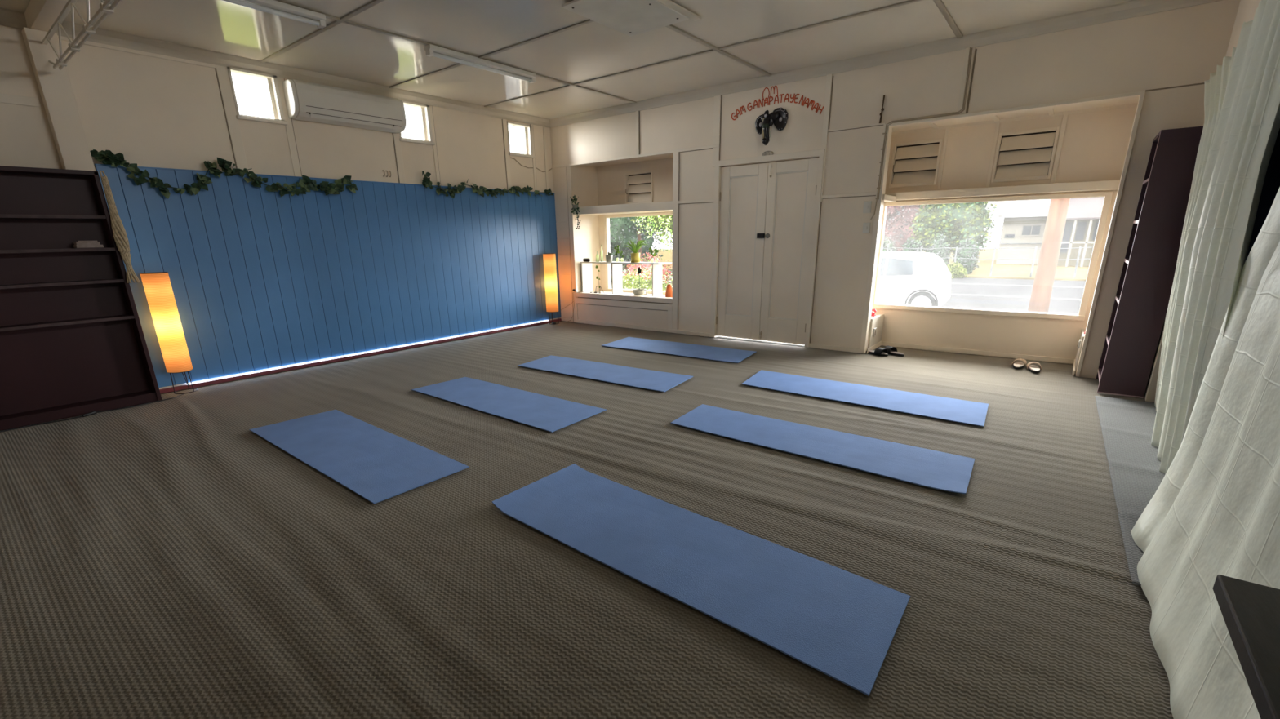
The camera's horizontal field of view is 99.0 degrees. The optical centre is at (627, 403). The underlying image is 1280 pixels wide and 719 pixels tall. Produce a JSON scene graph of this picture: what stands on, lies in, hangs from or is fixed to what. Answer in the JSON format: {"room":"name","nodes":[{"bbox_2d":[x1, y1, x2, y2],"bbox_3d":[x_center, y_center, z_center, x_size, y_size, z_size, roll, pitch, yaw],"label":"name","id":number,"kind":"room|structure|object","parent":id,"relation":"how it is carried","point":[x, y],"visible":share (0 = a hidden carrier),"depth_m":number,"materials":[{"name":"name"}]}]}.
{"room":"exercise studio","nodes":[
{"label":"exercise studio","id":0,"kind":"room"},
{"bbox_2d":[0,25,559,389],"bbox_3d":[-3.779,-1.708,5.243,0.125,3.100,8.720,12,21,36],"label":"wall","id":1,"kind":"structure","parent":0,"point":[154,112],"depth_m":4.84,"materials":[{"name":"beige paint"}]},
{"bbox_2d":[21,26,150,387],"bbox_3d":[-4.301,-1.393,4.426,0.130,2.800,0.170,12,21,36],"label":"post","id":2,"kind":"object","parent":1,"relation":"attached to","point":[55,86],"visible":0.47,"depth_m":4.11,"materials":[{"name":"beige paint"}]},
{"bbox_2d":[226,66,288,124],"bbox_3d":[-3.530,-2.904,5.181,0.150,0.427,0.429,12,21,36],"label":"window","id":3,"kind":"structure","parent":1,"relation":"in","point":[271,80],"depth_m":5.24,"materials":[{"name":"white paint"}]},
{"bbox_2d":[0,35,548,190],"bbox_3d":[-3.781,-2.550,4.888,0.012,0.920,8.395,12,21,36],"label":"trim","id":4,"kind":"structure","parent":1,"relation":"attached to","point":[224,79],"depth_m":5.12,"materials":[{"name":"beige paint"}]},
{"bbox_2d":[0,8,550,127],"bbox_3d":[-3.739,-3.042,4.763,0.062,0.100,8.500,12,21,36],"label":"crown molding","id":5,"kind":"structure","parent":1,"relation":"attached to","point":[10,18],"depth_m":5.11,"materials":[{"name":"paint"}]},
{"bbox_2d":[94,163,560,387],"bbox_3d":[-2.679,-1.659,6.582,0.028,1.867,5.139,12,21,36],"label":"panelling","id":6,"kind":"object","parent":1,"relation":"attached to","point":[260,279],"visible":0.95,"depth_m":5.86,"materials":[{"name":"blue paint"}]},
{"bbox_2d":[89,148,222,198],"bbox_3d":[-3.969,-1.944,4.665,0.119,0.365,0.889,13,22,38],"label":"ivy garland","id":7,"kind":"object","parent":6,"relation":"attached to","point":[107,157],"visible":1,"depth_m":4.62,"materials":[{"name":"green plant"}]},
{"bbox_2d":[217,157,357,196],"bbox_3d":[-3.320,-2.226,5.444,0.123,0.318,1.268,12,21,36],"label":"ivy garland","id":8,"kind":"object","parent":6,"relation":"attached to","point":[331,188],"visible":1,"depth_m":5.47,"materials":[{"name":"green plant"}]},
{"bbox_2d":[422,170,553,198],"bbox_3d":[-1.782,-2.878,7.314,0.100,0.295,2.143,12,21,36],"label":"ivy garland","id":9,"kind":"object","parent":6,"relation":"attached to","point":[426,182],"visible":1,"depth_m":7.11,"materials":[{"name":"green plant"}]},
{"bbox_2d":[282,79,406,133],"bbox_3d":[-2.911,-3.094,5.714,0.212,0.336,1.170,12,21,36],"label":"air conditioner","id":10,"kind":"object","parent":1,"relation":"attached to","point":[308,101],"visible":1,"depth_m":5.58,"materials":[{"name":"white plastic"}]},
{"bbox_2d":[306,111,401,128],"bbox_3d":[-2.841,-2.958,5.721,0.034,0.038,1.000,12,21,36],"label":"air vent","id":11,"kind":"object","parent":10,"relation":"attached to","point":[335,117],"depth_m":5.69,"materials":[{"name":"white plastic"}]},
{"bbox_2d":[159,318,561,393],"bbox_3d":[-2.799,-0.675,6.694,0.036,0.036,5.599,12,21,36],"label":"baseboard","id":12,"kind":"structure","parent":1,"relation":"attached to","point":[294,367],"depth_m":6.08,"materials":[{"name":"red paint"}]},
{"bbox_2d":[188,320,548,384],"bbox_3d":[-2.676,-0.741,6.819,0.008,0.008,4.630,12,21,36],"label":"led strip","id":13,"kind":"object","parent":12,"relation":"on","point":[547,320],"visible":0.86,"depth_m":6.21,"materials":[{"name":"white plastic"}]},
{"bbox_2d":[399,100,435,145],"bbox_3d":[-2.524,-3.288,6.404,0.150,0.432,0.449,12,21,36],"label":"window","id":14,"kind":"structure","parent":1,"relation":"in","point":[424,108],"depth_m":6.49,"materials":[{"name":"white paint"}]},
{"bbox_2d":[506,120,534,158],"bbox_3d":[-1.530,-3.669,7.612,0.150,0.422,0.459,12,21,36],"label":"window","id":15,"kind":"structure","parent":1,"relation":"in","point":[526,128],"depth_m":7.70,"materials":[{"name":"white paint"}]},
{"bbox_2d":[0,0,1134,119],"bbox_3d":[-0.776,-2.625,2.856,7.500,0.120,9.500,12,21,36],"label":"ceiling","id":16,"kind":"structure","parent":0,"point":[477,28],"depth_m":4.63,"materials":[{"name":"paint"}]},
{"bbox_2d":[24,0,68,31],"bbox_3d":[-1.640,-2.214,1.972,6.930,0.112,0.110,12,21,36],"label":"beam","id":17,"kind":"structure","parent":16,"relation":"attached to","point":[40,15],"depth_m":3.74,"materials":[{"name":"beige paint"}]},
{"bbox_2d":[41,0,120,69],"bbox_3d":[-1.568,-1.969,1.985,6.878,0.217,0.044,12,21,36],"label":"roof truss","id":18,"kind":"object","parent":16,"relation":"attached to","point":[104,6],"visible":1,"depth_m":3.43,"materials":[{"name":"white paint"}]},
{"bbox_2d":[221,0,325,28],"bbox_3d":[-2.653,-2.708,3.629,0.090,0.076,1.220,12,21,36],"label":"fluorescent light","id":19,"kind":"object","parent":16,"relation":"attached to","point":[273,6],"visible":1,"depth_m":3.87,"materials":[{"name":"white plastic"}]},
{"bbox_2d":[423,44,536,83],"bbox_3d":[-1.360,-3.217,5.197,0.090,0.076,1.230,12,21,36],"label":"fluorescent light","id":20,"kind":"object","parent":16,"relation":"attached to","point":[430,50],"visible":1,"depth_m":5.11,"materials":[{"name":"white plastic"}]},
{"bbox_2d":[260,0,963,106],"bbox_3d":[-1.033,-2.500,2.694,6.930,0.014,8.480,12,21,36],"label":"trim","id":21,"kind":"structure","parent":16,"relation":"attached to","point":[941,6],"depth_m":4.68,"materials":[{"name":"paint"}]},
{"bbox_2d":[561,0,701,36],"bbox_3d":[0.024,-2.931,4.081,0.640,0.024,0.970,12,21,36],"label":"ceiling hatch","id":22,"kind":"object","parent":16,"relation":"attached to","point":[630,18],"visible":1,"depth_m":4.10,"materials":[{"name":"paint"}]},
{"bbox_2d":[0,320,1173,718],"bbox_3d":[-0.705,0.238,3.673,7.400,0.011,9.220,12,21,36],"label":"floor","id":23,"kind":"structure","parent":0,"point":[166,559],"depth_m":2.33,"materials":[{"name":"carpet"}]},
{"bbox_2d":[0,165,162,431],"bbox_3d":[-4.779,-0.667,3.730,0.180,1.840,2.114,12,21,36],"label":"bookcase","id":24,"kind":"object","parent":23,"relation":"on","point":[69,347],"visible":1,"depth_m":4.26,"materials":[{"name":"paint"}]},
{"bbox_2d":[73,240,103,248],"bbox_3d":[-4.227,-1.249,4.275,0.125,0.054,0.155,12,21,36],"label":"papers","id":25,"kind":"object","parent":24,"relation":"on","point":[78,244],"visible":1,"depth_m":4.23,"materials":[{"name":"grey paper"}]},
{"bbox_2d":[98,170,140,283],"bbox_3d":[-4.030,-1.388,4.319,0.058,0.846,0.086,12,21,36],"label":"macrame hanging","id":26,"kind":"object","parent":24,"relation":"hanging from","point":[119,233],"visible":1,"depth_m":4.31,"materials":[{"name":"fabric"}]},
{"bbox_2d":[0,393,183,432],"bbox_3d":[-4.295,0.078,4.358,0.091,0.026,1.288,10,20,31],"label":"power cable","id":27,"kind":"object","parent":23,"relation":"on","point":[95,411],"visible":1,"depth_m":4.33,"materials":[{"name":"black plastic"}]},
{"bbox_2d":[139,271,198,394],"bbox_3d":[-4.048,-0.618,4.842,0.191,1.061,0.189,1,17,6],"label":"floor lamp","id":28,"kind":"object","parent":23,"relation":"on","point":[159,294],"visible":1,"depth_m":4.75,"materials":[{"name":"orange paper"}]},
{"bbox_2d":[248,409,469,504],"bbox_3d":[-1.815,0.279,3.570,1.844,0.009,0.596,13,22,38],"label":"yoga mat","id":29,"kind":"object","parent":23,"relation":"on","point":[377,464],"visible":1,"depth_m":3.42,"materials":[{"name":"blue plastic"}]},
{"bbox_2d":[411,377,606,432],"bbox_3d":[-1.055,-0.032,4.527,1.834,0.009,0.609,12,21,36],"label":"yoga mat","id":30,"kind":"object","parent":23,"relation":"on","point":[547,413],"visible":1,"depth_m":4.42,"materials":[{"name":"blue plastic"}]},
{"bbox_2d":[542,253,574,324],"bbox_3d":[-1.056,-1.765,8.392,0.445,1.052,0.192,-10,19,-25],"label":"floor lamp","id":31,"kind":"object","parent":23,"relation":"on","point":[549,260],"visible":1,"depth_m":8.25,"materials":[{"name":"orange paper"}]},
{"bbox_2d":[518,355,693,391],"bbox_3d":[-0.268,-0.327,5.434,1.909,0.009,0.622,12,21,36],"label":"yoga mat","id":32,"kind":"object","parent":23,"relation":"on","point":[655,380],"visible":1,"depth_m":5.33,"materials":[{"name":"blue plastic"}]},
{"bbox_2d":[601,337,755,363],"bbox_3d":[0.569,-0.648,6.423,1.892,0.010,0.670,12,21,36],"label":"yoga mat","id":33,"kind":"object","parent":23,"relation":"on","point":[717,353],"visible":1,"depth_m":6.35,"materials":[{"name":"blue plastic"}]},
{"bbox_2d":[492,463,910,696],"bbox_3d":[0.193,0.592,2.373,1.854,0.039,0.605,13,22,39],"label":"yoga mat","id":34,"kind":"object","parent":23,"relation":"on","point":[842,624],"visible":1,"depth_m":2.16,"materials":[{"name":"blue plastic"}]},
{"bbox_2d":[671,404,974,493],"bbox_3d":[1.140,0.231,3.515,1.885,0.021,0.588,12,21,36],"label":"yoga mat","id":35,"kind":"object","parent":23,"relation":"on","point":[931,468],"visible":1,"depth_m":3.37,"materials":[{"name":"blue plastic"}]},
{"bbox_2d":[742,369,988,426],"bbox_3d":[1.858,-0.086,4.515,1.940,0.010,0.593,13,22,38],"label":"yoga mat","id":36,"kind":"object","parent":23,"relation":"on","point":[974,413],"visible":1,"depth_m":4.38,"materials":[{"name":"blue plastic"}]},
{"bbox_2d":[867,313,884,348],"bbox_3d":[2.725,-0.820,6.280,0.260,0.385,0.470,12,21,36],"label":"box","id":37,"kind":"object","parent":23,"relation":"on","point":[877,321],"visible":0.38,"depth_m":6.16,"materials":[{"name":"white paint"}]},
{"bbox_2d":[866,347,888,355],"bbox_3d":[2.714,-0.576,5.947,0.109,0.076,0.255,-11,19,-28],"label":"sandal","id":38,"kind":"object","parent":23,"relation":"on","point":[879,351],"visible":0.95,"depth_m":5.89,"materials":[{"name":"black plastic"}]},
{"bbox_2d":[884,346,904,356],"bbox_3d":[2.890,-0.574,5.929,0.109,0.076,0.255,-8,18,-21],"label":"sandal","id":39,"kind":"object","parent":23,"relation":"on","point":[891,350],"visible":0.77,"depth_m":5.92,"materials":[{"name":"black plastic"}]},
{"bbox_2d":[1011,358,1026,369],"bbox_3d":[3.784,-0.390,5.286,0.109,0.068,0.255,14,23,40],"label":"sandal","id":40,"kind":"object","parent":23,"relation":"on","point":[1018,365],"visible":1,"depth_m":5.28,"materials":[{"name":"beige leather"}]},
{"bbox_2d":[1026,361,1041,373],"bbox_3d":[3.830,-0.346,5.141,0.109,0.068,0.255,9,20,30],"label":"sandal","id":41,"kind":"object","parent":23,"relation":"on","point":[1034,369],"visible":1,"depth_m":5.15,"materials":[{"name":"beige leather"}]},
{"bbox_2d":[1074,328,1085,374],"bbox_3d":[4.283,-0.478,5.105,0.118,0.365,0.470,12,21,36],"label":"ledge","id":42,"kind":"object","parent":23,"relation":"on","point":[1082,338],"visible":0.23,"depth_m":4.99,"materials":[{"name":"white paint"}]},
{"bbox_2d":[1094,395,1164,586],"bbox_3d":[2.930,0.336,3.071,0.360,0.012,3.007,12,21,35],"label":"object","id":43,"kind":"object","parent":23,"relation":"on","point":[1127,426],"visible":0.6,"depth_m":3.12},
{"bbox_2d":[1096,125,1203,398],"bbox_3d":[4.061,-1.054,4.262,0.278,1.930,0.547,12,21,36],"label":"bookcase","id":44,"kind":"object","parent":23,"relation":"on","point":[1140,305],"visible":0.9,"depth_m":4.08,"materials":[{"name":"laminate"}]},
{"bbox_2d":[1213,574,1279,718],"bbox_3d":[0.694,0.779,0.531,0.183,0.752,1.082,12,21,36],"label":"side table","id":45,"kind":"object","parent":23,"relation":"on","point":[1251,611],"visible":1,"depth_m":0.76,"materials":[{"name":"black wood"}]},
{"bbox_2d":[575,154,673,297],"bbox_3d":[0.189,-2.508,7.891,2.170,2.120,0.570,12,21,36],"label":"wall","id":46,"kind":"structure","parent":0,"point":[599,184],"depth_m":8.25,"materials":[{"name":"beige paint"}]},
{"bbox_2d":[580,261,671,296],"bbox_3d":[-0.053,-1.847,8.065,1.535,0.472,0.230,12,21,36],"label":"display shelf","id":47,"kind":"object","parent":46,"relation":"in","point":[616,266],"visible":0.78,"depth_m":8.11,"materials":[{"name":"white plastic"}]},
{"bbox_2d":[605,252,613,262],"bbox_3d":[-0.280,-2.188,8.135,0.110,0.145,0.110,12,21,36],"label":"cup","id":48,"kind":"object","parent":47,"relation":"on","point":[608,257],"visible":1,"depth_m":8.10,"materials":[{"name":"white ceramic"}]},
{"bbox_2d":[622,240,648,262],"bbox_3d":[0.122,-2.184,7.814,0.458,0.311,0.200,12,21,36],"label":"spider plant","id":49,"kind":"object","parent":47,"relation":"on","point":[635,257],"visible":1,"depth_m":7.79,"materials":[{"name":"green plant"}]},
{"bbox_2d":[587,209,672,215],"bbox_3d":[0.136,-2.731,7.759,1.930,0.025,0.525,12,21,36],"label":"board","id":50,"kind":"object","parent":46,"relation":"attached to","point":[666,211],"visible":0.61,"depth_m":7.86,"materials":[{"name":"beige paint"}]},
{"bbox_2d":[604,212,672,294],"bbox_3d":[0.326,-2.224,8.131,1.705,1.160,0.100,12,21,36],"label":"window","id":51,"kind":"structure","parent":46,"relation":"in","point":[606,218],"depth_m":8.50,"materials":[{"name":"beige paint"}]},
{"bbox_2d":[624,170,653,204],"bbox_3d":[0.182,-3.156,7.981,0.575,0.495,0.140,12,21,36],"label":"vent","id":52,"kind":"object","parent":46,"relation":"in","point":[639,185],"depth_m":7.98,"materials":[{"name":"beige paint"}]},
{"bbox_2d":[632,266,648,295],"bbox_3d":[0.174,-1.756,7.843,0.222,0.415,0.200,-1,17,0],"label":"planter","id":53,"kind":"object","parent":46,"relation":"on","point":[638,291],"visible":0.87,"depth_m":7.82,"materials":[{"name":"ceramic"}]},
{"bbox_2d":[632,288,646,295],"bbox_3d":[0.166,-1.605,7.889,0.200,0.100,0.200,12,21,36],"label":"bowl","id":54,"kind":"object","parent":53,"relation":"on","point":[638,291],"depth_m":7.82,"materials":[{"name":"white ceramic"}]},
{"bbox_2d":[665,284,672,297],"bbox_3d":[0.575,-1.566,7.591,0.116,0.190,0.116,12,21,36],"label":"terracotta vase","id":55,"kind":"object","parent":46,"relation":"in","point":[668,293],"visible":0.76,"depth_m":7.55,"materials":[{"name":"orange ceramic"}]},
{"bbox_2d":[550,0,1240,378],"bbox_3d":[1.648,-2.158,6.354,7.190,3.100,0.100,12,21,36],"label":"wall","id":56,"kind":"structure","parent":0,"point":[1180,46],"depth_m":5.50,"materials":[{"name":"beige paint"}]},
{"bbox_2d":[552,167,573,318],"bbox_3d":[-0.987,-2.419,8.370,0.272,2.206,0.008,12,21,36],"label":"trim","id":57,"kind":"structure","parent":56,"relation":"attached to","point":[560,184],"depth_m":8.34,"materials":[{"name":"beige paint"}]},
{"bbox_2d":[573,200,672,214],"bbox_3d":[-0.100,-2.710,7.579,1.780,0.106,0.045,12,21,36],"label":"rail","id":58,"kind":"object","parent":56,"relation":"attached to","point":[658,206],"visible":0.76,"depth_m":7.49,"materials":[{"name":"beige paint"}]},
{"bbox_2d":[570,195,580,229],"bbox_3d":[-0.770,-2.797,7.981,0.170,0.482,0.118,12,21,36],"label":"plant","id":59,"kind":"object","parent":58,"relation":"hanging from","point":[575,207],"visible":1,"depth_m":7.94,"materials":[{"name":"green plant"}]},
{"bbox_2d":[715,162,768,340],"bbox_3d":[1.371,-1.805,6.648,0.607,2.027,0.068,12,21,36],"label":"door","id":60,"kind":"structure","parent":56,"relation":"in","point":[744,188],"depth_m":6.63,"materials":[{"name":"beige paint"}]},
{"bbox_2d":[713,336,813,348],"bbox_3d":[1.641,-0.721,6.825,1.420,0.116,0.100,12,21,36],"label":"threshold","id":61,"kind":"object","parent":56,"relation":"attached to","point":[721,337],"visible":0.21,"depth_m":6.80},
{"bbox_2d":[762,151,773,155],"bbox_3d":[1.570,-2.805,6.131,0.132,0.063,0.014,12,21,36],"label":"oval plaque","id":62,"kind":"object","parent":56,"relation":"attached to","point":[766,153],"visible":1,"depth_m":6.12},
{"bbox_2d":[722,157,816,167],"bbox_3d":[1.632,-1.781,6.507,1.230,2.050,0.023,12,21,36],"label":"trim","id":63,"kind":"structure","parent":56,"relation":"attached to","point":[811,157],"depth_m":6.20,"materials":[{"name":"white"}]},
{"bbox_2d":[755,107,787,145],"bbox_3d":[1.542,-3.033,5.985,0.380,0.369,0.145,12,21,36],"label":"carving","id":64,"kind":"object","parent":56,"relation":"attached to","point":[764,122],"visible":1,"depth_m":5.96,"materials":[{"name":"black paint"}]},
{"bbox_2d":[731,85,824,119],"bbox_3d":[1.612,-3.275,5.952,1.072,0.350,0.012,12,21,36],"label":"painted lettering","id":65,"kind":"object","parent":56,"relation":"attached to","point":[781,95],"visible":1,"depth_m":5.92,"materials":[{"name":"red paint"}]},
{"bbox_2d":[759,157,818,345],"bbox_3d":[1.840,-1.706,6.297,0.583,2.027,0.062,12,21,36],"label":"door","id":66,"kind":"structure","parent":56,"relation":"in","point":[792,185],"depth_m":6.28,"materials":[{"name":"beige paint"}]},
{"bbox_2d":[862,222,871,233],"bbox_3d":[2.483,-1.830,5.684,0.070,0.105,0.030,12,21,36],"label":"wall switch","id":67,"kind":"object","parent":56,"relation":"attached to","point":[866,226],"visible":1,"depth_m":5.68,"materials":[{"name":"white plastic"}]},
{"bbox_2d":[553,46,1204,377],"bbox_3d":[1.460,-2.136,6.431,6.530,2.820,0.028,12,21,36],"label":"trim","id":68,"kind":"structure","parent":56,"relation":"attached to","point":[672,309],"depth_m":6.25,"materials":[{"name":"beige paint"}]},
{"bbox_2d":[879,94,884,123],"bbox_3d":[2.487,-2.881,5.343,0.038,0.246,0.028,12,21,36],"label":"wall hook","id":69,"kind":"object","parent":56,"relation":"attached to","point":[882,108],"visible":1,"depth_m":5.34,"materials":[{"name":"metal"}]},
{"bbox_2d":[549,0,1221,127],"bbox_3d":[1.579,-3.490,5.870,6.930,0.100,0.062,12,21,36],"label":"crown molding","id":70,"kind":"structure","parent":56,"relation":"attached to","point":[1135,8],"depth_m":5.04,"materials":[{"name":"paint"}]},
{"bbox_2d":[870,46,972,219],"bbox_3d":[2.770,-2.519,5.216,0.716,1.423,0.018,12,21,36],"label":"conduit","id":71,"kind":"object","parent":56,"relation":"attached to","point":[970,51],"visible":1,"depth_m":5.18,"materials":[{"name":"paint"}]},
{"bbox_3d":[2.401,-1.650,1.690,0.032,0.054,6.204,12,21,36],"label":"wire","id":72,"kind":"object","parent":56,"relation":"attached to","visible":0},
{"bbox_2d":[1154,46,1236,411],"bbox_3d":[3.728,-1.045,3.598,0.148,2.294,1.918,12,21,36],"label":"curtain","id":73,"kind":"object","parent":72,"relation":"hanging from","point":[1215,86],"visible":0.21,"depth_m":3.61,"materials":[{"name":"white fabric"}]},
{"bbox_2d":[1130,186,1279,718],"bbox_3d":[1.512,-0.225,1.072,0.236,2.299,3.283,12,21,36],"label":"curtain","id":74,"kind":"object","parent":72,"relation":"hanging from","point":[1215,511],"visible":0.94,"depth_m":1.79,"materials":[{"name":"white fabric"}]},
{"bbox_2d":[1151,0,1279,475],"bbox_3d":[2.937,-0.773,2.715,0.127,2.323,1.492,12,21,36],"label":"curtain","id":75,"kind":"object","parent":72,"relation":"hanging from","point":[1216,247],"visible":0.87,"depth_m":2.60,"materials":[{"name":"white fabric"}]},
{"bbox_2d":[871,97,1138,364],"bbox_3d":[3.488,-1.615,5.459,2.390,2.520,0.570,12,21,36],"label":"window alcove","id":76,"kind":"structure","parent":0,"point":[1095,145],"depth_m":5.44,"materials":[{"name":"beige paint"}]},
{"bbox_2d":[888,138,942,187],"bbox_3d":[3.058,-2.550,5.804,0.540,0.500,0.140,12,21,36],"label":"air vent","id":77,"kind":"object","parent":76,"relation":"in","point":[916,163],"depth_m":5.80,"materials":[{"name":"beige paint"}]},
{"bbox_2d":[871,179,1119,320],"bbox_3d":[3.453,-1.496,5.447,2.150,1.250,0.610,12,21,36],"label":"window","id":78,"kind":"structure","parent":76,"relation":"in","point":[1108,195],"depth_m":5.36,"materials":[{"name":"beige paint"}]},
{"bbox_2d":[866,102,1137,375],"bbox_3d":[3.426,-1.577,5.389,2.150,2.290,0.570,12,21,36],"label":"trim","id":79,"kind":"structure","parent":76,"relation":"attached to","point":[996,120],"depth_m":5.42,"materials":[{"name":"beige paint"}]},
{"bbox_2d":[991,126,1059,182],"bbox_3d":[3.807,-2.382,5.241,0.545,0.508,0.140,12,21,36],"label":"air vent","id":80,"kind":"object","parent":76,"relation":"in","point":[1028,154],"depth_m":5.23,"materials":[{"name":"beige paint"}]},
{"bbox_2d":[1143,0,1261,402],"bbox_3d":[1.780,-0.524,1.042,0.120,3.100,8.720,12,21,36],"label":"wall","id":81,"kind":"structure","parent":0,"point":[1246,8],"depth_m":3.86,"materials":[{"name":"beige paint"}]},
{"bbox_2d":[1245,128,1279,260],"bbox_3d":[3.327,-0.351,1.145,2.250,2.750,5.500,12,21,36],"label":"wall","id":82,"kind":"structure","parent":0,"point":[1271,185],"depth_m":3.60,"materials":[{"name":"paint"}]},
{"label":"outside","id":83,"kind":"structure","parent":0,"visible":0},
{"bbox_3d":[23.572,3.614,-5.985,62.000,0.300,4.500,12,21,36],"label":"footpath","id":84,"kind":"object","parent":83,"visible":0},
{"bbox_2d":[622,251,672,284],"bbox_3d":[0.474,-2.854,12.257,1.433,1.158,1.016,12,21,36],"label":"bush","id":85,"kind":"object","parent":84,"relation":"on","point":[632,267],"visible":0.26,"depth_m":12.07,"materials":[{"name":"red plant"}]},
{"bbox_2d":[622,265,672,291],"bbox_3d":[0.326,-2.013,10.863,2.300,1.495,1.201,9,20,30],"label":"shrub","id":86,"kind":"object","parent":84,"relation":"on","point":[632,282],"visible":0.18,"depth_m":10.66,"materials":[{"name":"green plant"}]},
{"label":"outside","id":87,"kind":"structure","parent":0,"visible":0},
{"bbox_2d":[611,268,1085,314],"bbox_3d":[7.185,-3.750,19.043,120.000,0.300,16.300,12,21,36],"label":"road","id":88,"kind":"structure","parent":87,"point":[1011,304],"depth_m":17.09,"materials":[{"name":"grey asphalt"}]},
{"bbox_2d":[609,216,666,288],"bbox_3d":[-0.545,-6.540,19.925,2.538,4.922,4.721,-17,23,-42],"label":"tree","id":89,"kind":"object","parent":88,"relation":"on","point":[622,229],"visible":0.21,"depth_m":18.85,"materials":[{"name":"green plant"}]},
{"bbox_2d":[631,215,672,288],"bbox_3d":[1.371,-5.205,16.450,2.036,4.229,2.560,-10,19,-26],"label":"tree","id":90,"kind":"object","parent":88,"relation":"on","point":[663,224],"visible":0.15,"depth_m":16.34,"materials":[{"name":"green plant"}]},
{"bbox_2d":[622,272,1084,300],"bbox_3d":[9.003,-4.613,21.205,120.000,0.008,4.520,12,21,36],"label":"road marking","id":91,"kind":"object","parent":88,"relation":"on","point":[623,273],"visible":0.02,"depth_m":17.25,"materials":[{"name":"white paint"}]},
{"bbox_2d":[875,250,951,306],"bbox_3d":[6.054,-3.210,14.350,4.158,1.525,1.702,12,21,36],"label":"car","id":92,"kind":"object","parent":88,"relation":"on","point":[906,277],"visible":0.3,"depth_m":12.96,"materials":[{"name":"white paint"}]},
{"bbox_2d":[938,277,944,286],"bbox_3d":[7.228,-2.805,12.578,0.070,0.200,0.180,12,21,36],"label":"tail light","id":93,"kind":"object","parent":92,"relation":"attached to","point":[941,280],"depth_m":12.52,"materials":[{"name":"white plastic"}]},
{"bbox_2d":[946,261,968,278],"bbox_3d":[13.884,-5.659,23.264,0.878,0.796,0.999,-7,18,-18],"label":"plant","id":94,"kind":"object","parent":88,"relation":"on","point":[956,270],"visible":0.77,"depth_m":23.05,"materials":[{"name":"green plant"}]},
{"bbox_2d":[1027,198,1070,312],"bbox_3d":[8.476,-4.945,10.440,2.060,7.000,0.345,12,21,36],"label":"pole","id":95,"kind":"object","parent":88,"relation":"on","point":[1042,286],"visible":0.33,"depth_m":10.95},
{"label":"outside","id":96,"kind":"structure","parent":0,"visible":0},
{"bbox_2d":[619,248,1088,280],"bbox_3d":[24.098,-10.461,39.528,120.000,0.300,38.500,12,21,36],"label":"verge","id":97,"kind":"structure","parent":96,"point":[1002,271],"depth_m":26.36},
{"bbox_2d":[882,235,895,251],"bbox_3d":[12.416,-7.166,26.422,1.077,1.842,1.112,-10,19,-26],"label":"shrub","id":98,"kind":"object","parent":97,"relation":"on","point":[886,244],"visible":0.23,"depth_m":26.11,"materials":[{"name":"green plant"}]},
{"bbox_2d":[883,204,927,252],"bbox_3d":[14.593,-10.420,29.428,4.343,6.347,3.081,14,23,40],"label":"blossom tree","id":99,"kind":"object","parent":97,"relation":"on","point":[899,219],"visible":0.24,"depth_m":28.93,"materials":[{"name":"pink plant"}]},
{"bbox_2d":[902,236,923,252],"bbox_3d":[13.318,-6.948,25.775,1.174,1.778,1.042,12,21,36],"label":"shrub","id":100,"kind":"object","parent":97,"relation":"on","point":[911,244],"visible":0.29,"depth_m":25.48,"materials":[{"name":"green plant"}]},
{"bbox_2d":[926,232,951,266],"bbox_3d":[14.263,-6.823,25.065,1.120,1.952,1.116,12,21,36],"label":"shrub","id":101,"kind":"object","parent":97,"relation":"on","point":[942,253],"visible":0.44,"depth_m":24.80,"materials":[{"name":"green plant"}]},
{"bbox_2d":[908,201,997,262],"bbox_3d":[15.271,-9.253,25.555,3.718,6.075,2.341,13,22,39],"label":"street tree","id":102,"kind":"object","parent":97,"relation":"on","point":[957,221],"visible":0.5,"depth_m":25.25,"materials":[{"name":"green plant"}]},
{"bbox_2d":[952,234,979,274],"bbox_3d":[15.111,-6.600,24.388,1.085,1.917,1.069,4,18,16],"label":"shrub","id":103,"kind":"object","parent":97,"relation":"on","point":[970,264],"visible":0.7,"depth_m":24.16,"materials":[{"name":"green plant"}]},
{"bbox_2d":[882,246,1093,278],"bbox_3d":[14.830,-6.106,23.531,11.902,1.270,0.068,12,21,36],"label":"wire fence","id":104,"kind":"object","parent":97,"relation":"on","point":[1077,259],"visible":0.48,"depth_m":22.71,"materials":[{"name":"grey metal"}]},
{"bbox_2d":[990,199,1050,264],"bbox_3d":[23.392,-11.020,32.045,3.000,5.320,7.300,12,21,36],"label":"house","id":105,"kind":"structure","parent":97,"relation":"on","point":[1024,224],"depth_m":29.99,"materials":[{"name":"white metal"}]},
{"bbox_2d":[1004,234,1014,238],"bbox_3d":[21.304,-9.351,30.467,0.450,0.200,0.050,12,21,36],"label":"vent","id":106,"kind":"object","parent":105,"relation":"attached to","point":[1006,236],"depth_m":30.45,"materials":[{"name":"glass"}]},
{"bbox_2d":[1002,219,1046,224],"bbox_3d":[21.790,-9.923,29.847,2.140,0.180,0.100,12,21,36],"label":"hood","id":107,"kind":"object","parent":105,"relation":"attached to","point":[1005,221],"depth_m":29.89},
{"bbox_2d":[1057,196,1104,266],"bbox_3d":[25.368,-9.978,29.216,3.580,4.920,7.400,12,21,36],"label":"house","id":108,"kind":"structure","parent":97,"relation":"on","point":[1083,215],"depth_m":27.69,"materials":[{"name":"metal"}]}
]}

